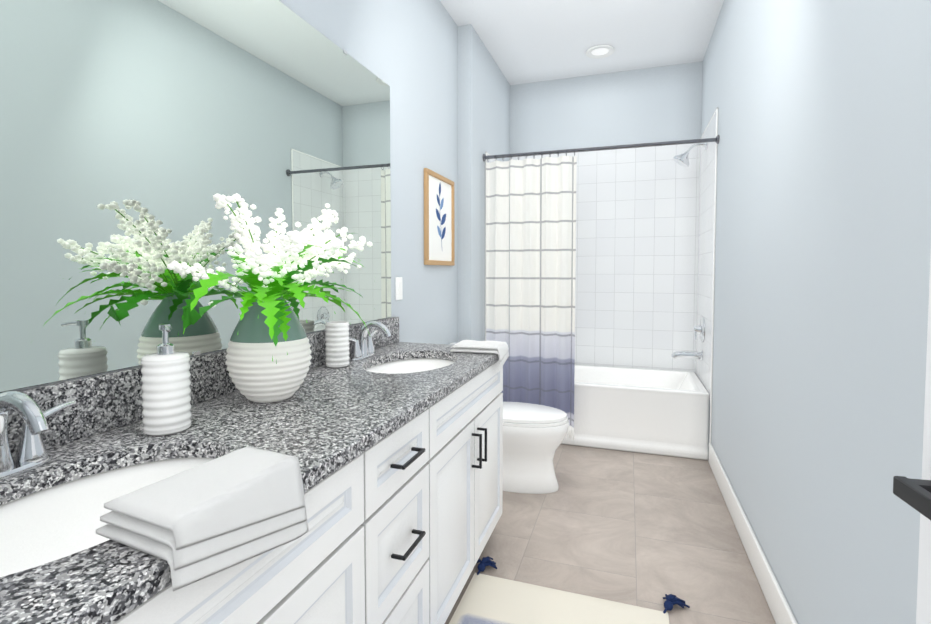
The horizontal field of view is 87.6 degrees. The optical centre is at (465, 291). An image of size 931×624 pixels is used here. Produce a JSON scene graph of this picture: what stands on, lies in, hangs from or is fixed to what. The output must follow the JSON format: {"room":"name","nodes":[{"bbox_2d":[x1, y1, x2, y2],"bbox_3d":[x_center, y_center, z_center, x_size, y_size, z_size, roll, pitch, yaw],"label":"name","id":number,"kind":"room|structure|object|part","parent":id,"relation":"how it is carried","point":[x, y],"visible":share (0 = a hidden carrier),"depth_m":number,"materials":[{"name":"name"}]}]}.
{"room":"bathroom","nodes":[
{"label":"bathroom","id":0,"kind":"room"},
{"bbox_2d":[1,0,457,392],"bbox_3d":[-0.452,-0.293,2.338,0.120,2.910,4.650,1,2,19],"label":"wall","id":1,"kind":"structure","parent":0,"point":[406,51],"depth_m":2.63,"materials":[{"name":"paint"}]},
{"bbox_2d":[0,0,390,392],"bbox_3d":[-0.723,-0.390,1.318,0.009,1.128,2.233,1,2,19],"label":"mirror","id":2,"kind":"object","parent":1,"relation":"attached to","point":[136,136],"visible":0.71,"depth_m":1.20,"materials":[{"name":"clear glass"}]},
{"bbox_2d":[32,317,398,444],"bbox_3d":[-0.709,0.237,1.365,0.018,0.127,2.298,1,2,19],"label":"backsplash","id":3,"kind":"structure","parent":1,"relation":"attached to","point":[112,400],"depth_m":1.12,"materials":[{"name":"grey stone"}]},
{"bbox_2d":[395,277,402,299],"bbox_3d":[-0.338,-0.013,2.480,0.010,0.116,0.072,1,2,19],"label":"light switch","id":4,"kind":"object","parent":1,"relation":"attached to","point":[398,288],"visible":1,"depth_m":2.47,"materials":[{"name":"white plastic"}]},
{"bbox_2d":[424,168,454,265],"bbox_3d":[-0.155,-0.435,2.987,0.022,0.550,0.460,1,2,19],"label":"framed art","id":5,"kind":"object","parent":1,"relation":"attached to","point":[439,229],"visible":1,"depth_m":2.96,"materials":[{"name":"brown wood"}]},
{"bbox_2d":[436,184,445,241],"bbox_3d":[-0.151,-0.460,2.999,0.001,0.420,0.178,1,2,19],"label":"print","id":6,"kind":"object","parent":5,"relation":"attached to","point":[440,188],"depth_m":3.00,"materials":[{"name":"blue"}]},
{"bbox_2d":[458,24,509,341],"bbox_3d":[0.173,-0.355,3.857,0.095,2.910,1.130,1,2,19],"label":"wall","id":7,"kind":"structure","parent":0,"point":[483,105],"depth_m":3.37,"materials":[{"name":"paint"}]},
{"bbox_2d":[485,152,486,340],"bbox_3d":[0.153,0.037,3.646,0.011,2.144,0.014,1,2,19],"label":"trim","id":8,"kind":"structure","parent":7,"relation":"attached to","point":[485,245],"depth_m":3.62,"materials":[{"name":"white ceramic"}]},
{"bbox_2d":[440,0,723,84],"bbox_3d":[0.385,-1.785,1.995,1.885,0.100,4.650,1,2,19],"label":"ceiling","id":9,"kind":"structure","parent":0,"point":[527,41],"depth_m":3.36,"materials":[{"name":"paint"}]},
{"bbox_2d":[586,45,613,58],"bbox_3d":[1.009,-1.793,3.638,0.208,0.013,0.208,1,2,19],"label":"recessed light","id":10,"kind":"object","parent":9,"relation":"in","point":[589,54],"depth_m":3.63,"materials":[{"name":"white plastic"}]},
{"bbox_3d":[1.009,-1.797,3.638,0.124,0.006,0.124,1,2,19],"label":"recessed ceiling light lens","id":11,"kind":"part","parent":10,"relation":"part of","materials":[{"name":"white plastic"}]},
{"bbox_2d":[510,61,702,153],"bbox_3d":[1.107,-0.370,4.202,1.645,2.910,0.120,1,2,19],"label":"wall","id":12,"kind":"structure","parent":0,"point":[653,104],"depth_m":4.06,"materials":[{"name":"paint"}]},
{"bbox_2d":[510,143,699,371],"bbox_3d":[1.132,-0.257,4.131,1.550,1.890,0.008,1,2,19],"label":"wall tile","id":13,"kind":"structure","parent":12,"relation":"attached to","point":[637,213],"depth_m":4.03,"materials":[{"name":"white tile"}]},
{"bbox_2d":[445,444,775,623],"bbox_3d":[0.385,1.223,2.119,1.885,0.100,4.650,1,2,19],"label":"floor","id":14,"kind":"structure","parent":0,"point":[648,531],"depth_m":2.28,"materials":[{"name":"tile"}]},
{"bbox_2d":[108,361,502,623],"bbox_3d":[-0.435,0.777,1.290,0.600,0.860,2.284,1,2,19],"label":"bathroom vanity","id":15,"kind":"object","parent":14,"relation":"on","point":[390,441],"depth_m":1.20,"materials":[{"name":"white wood"}]},
{"bbox_2d":[0,341,498,623],"bbox_3d":[-0.445,0.325,1.280,0.576,0.041,2.298,1,2,19],"label":"countertop","id":16,"kind":"structure","parent":15,"relation":"on","point":[334,415],"depth_m":1.04,"materials":[{"name":"grey stone"}]},
{"bbox_2d":[0,388,83,480],"bbox_3d":[-0.768,0.246,0.825,0.159,0.153,0.272,1,2,19],"label":"faucet","id":17,"kind":"object","parent":16,"relation":"on","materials":[{"name":"silver metal"}]},
{"bbox_2d":[0,445,223,592],"bbox_3d":[-0.606,0.443,0.778,0.395,0.177,0.560,1,2,19],"label":"sink","id":18,"kind":"object","parent":16,"relation":"in","point":[42,528],"depth_m":0.89,"materials":[{"name":"white ceramic"}]},
{"bbox_2d":[141,324,191,435],"bbox_3d":[-0.668,0.192,1.085,0.095,0.238,0.095,1,2,19],"label":"soap dispenser","id":19,"kind":"object","parent":16,"relation":"on","point":[165,386],"visible":1,"depth_m":1.05,"materials":[{"name":"white ceramic"}]},
{"bbox_2d":[96,446,308,591],"bbox_3d":[-0.373,0.342,0.733,0.157,0.136,0.251,1,3,25],"label":"towel","id":20,"kind":"object","parent":16,"relation":"on","point":[208,519],"visible":1,"depth_m":0.67,"materials":[{"name":"white fabric"}]},
{"bbox_2d":[167,193,373,402],"bbox_3d":[-0.442,0.029,1.306,0.522,0.546,0.638,1,2,19],"label":"vase","id":21,"kind":"object","parent":16,"relation":"on","point":[268,356],"visible":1,"depth_m":1.26,"materials":[{"name":"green ceramic"}]},
{"bbox_2d":[325,321,349,367],"bbox_3d":[-0.480,0.199,1.819,0.089,0.165,0.089,1,2,19],"label":"tumbler","id":22,"kind":"object","parent":16,"relation":"on","point":[337,343],"visible":1,"depth_m":1.78,"materials":[{"name":"white ceramic"}]},
{"bbox_2d":[349,321,395,360],"bbox_3d":[-0.376,0.198,1.990,0.159,0.153,0.272,1,2,19],"label":"faucet","id":23,"kind":"object","parent":16,"relation":"on","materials":[{"name":"silver metal"}]},
{"bbox_2d":[364,353,459,376],"bbox_3d":[-0.214,0.395,1.943,0.395,0.177,0.560,1,2,19],"label":"sink","id":24,"kind":"object","parent":16,"relation":"in","point":[407,362],"depth_m":2.14,"materials":[{"name":"white ceramic"}]},
{"bbox_2d":[450,340,508,367],"bbox_3d":[0.067,0.278,2.176,0.231,0.099,0.171,1,2,15],"label":"towel","id":25,"kind":"object","parent":16,"relation":"on","point":[500,349],"visible":1,"depth_m":2.11,"materials":[{"name":"white fabric"}]},
{"bbox_2d":[450,343,568,493],"bbox_3d":[0.213,0.746,2.891,0.798,0.788,0.456,1,2,19],"label":"toilet","id":26,"kind":"object","parent":14,"relation":"on","point":[534,435],"visible":0.38,"depth_m":2.75,"materials":[{"name":"white ceramic"}]},
{"bbox_3d":[0.317,0.708,2.854,0.547,0.026,0.360,1,2,19],"label":"lid","id":27,"kind":"part","parent":26,"relation":"part of","materials":[{"name":"white ceramic"}]},
{"bbox_3d":[0.320,0.731,2.855,0.555,0.018,0.366,1,2,19],"label":"seat","id":28,"kind":"part","parent":26,"relation":"part of","materials":[{"name":"white ceramic"}]},
{"bbox_2d":[449,556,689,623],"bbox_3d":[0.223,1.183,1.312,0.844,0.043,1.430,1,2,19],"label":"rug","id":29,"kind":"object","parent":14,"relation":"on","point":[486,599],"visible":0.98,"depth_m":1.80,"materials":[{"name":"beige fabric"}]},
{"bbox_2d":[561,364,708,459],"bbox_3d":[1.008,0.877,3.810,1.530,0.450,0.762,1,2,19],"label":"bathtub","id":30,"kind":"object","parent":14,"relation":"on","point":[654,411],"visible":0.56,"depth_m":3.39,"materials":[{"name":"white ceramic"}]},
{"bbox_2d":[701,0,930,623],"bbox_3d":[1.221,-0.269,1.776,0.120,2.910,4.650,1,2,19],"label":"wall","id":31,"kind":"structure","parent":0,"point":[822,247],"depth_m":1.38,"materials":[{"name":"paint"}]},
{"bbox_2d":[483,135,718,439],"bbox_3d":[0.866,0.029,3.353,1.546,2.054,0.072,1,2,19],"label":"shower curtain","id":32,"kind":"object","parent":31,"relation":"attached to","point":[530,253],"visible":0.94,"depth_m":3.47,"materials":[{"name":"white fabric"}]},
{"bbox_3d":[0.867,-0.969,3.313,1.546,0.056,0.056,1,2,19],"label":"rod","id":33,"kind":"part","parent":32,"relation":"part of","materials":[{"name":"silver metal"}]},
{"bbox_2d":[695,112,715,399],"bbox_3d":[1.738,-0.231,3.516,0.008,1.890,0.772,1,2,19],"label":"wall tile","id":34,"kind":"structure","parent":31,"relation":"attached to","point":[705,238],"depth_m":3.45,"materials":[{"name":"white tile"}]},
{"bbox_2d":[671,142,706,359],"bbox_3d":[1.631,-0.282,3.561,0.224,1.584,0.191,1,2,19],"label":"shower faucet set","id":35,"kind":"object","parent":34,"relation":"attached to","point":[682,159],"visible":0.98,"depth_m":3.54,"materials":[{"name":"silver metal"}]},
{"bbox_2d":[700,107,717,138],"bbox_3d":[1.736,-1.182,3.474,0.011,0.014,0.794,1,2,19],"label":"trim","id":36,"kind":"structure","parent":31,"relation":"attached to","point":[708,123],"depth_m":3.40,"materials":[{"name":"white ceramic"}]},
{"bbox_2d":[709,108,717,442],"bbox_3d":[1.611,-0.023,3.152,0.011,2.304,0.014,1,2,19],"label":"trim","id":37,"kind":"structure","parent":31,"relation":"attached to","point":[714,244],"depth_m":3.14,"materials":[{"name":"white ceramic"}]},
{"bbox_2d":[709,443,797,623],"bbox_3d":[1.030,1.132,1.478,0.016,0.135,3.614,1,2,19],"label":"baseboard","id":38,"kind":"structure","parent":31,"relation":"attached to","point":[779,607],"depth_m":2.04,"materials":[{"name":"white wood"}]},
{"bbox_3d":[-0.337,-0.192,-0.088,1.645,2.910,0.120,1,2,19],"label":"wall","id":39,"kind":"structure","parent":0,"visible":0},
{"bbox_2d":[916,254,930,623],"bbox_3d":[0.489,0.229,0.224,0.035,2.018,0.760,1,2,14],"label":"door","id":40,"kind":"structure","parent":39,"relation":"in","point":[923,612],"depth_m":0.59,"materials":[{"name":"grey"}]},
{"bbox_2d":[893,476,930,519],"bbox_3d":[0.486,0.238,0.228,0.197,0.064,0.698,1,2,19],"label":"door handle","id":41,"kind":"object","parent":40,"relation":"attached to","point":[915,494],"depth_m":0.53,"materials":[{"name":"black metal"}]}
]}

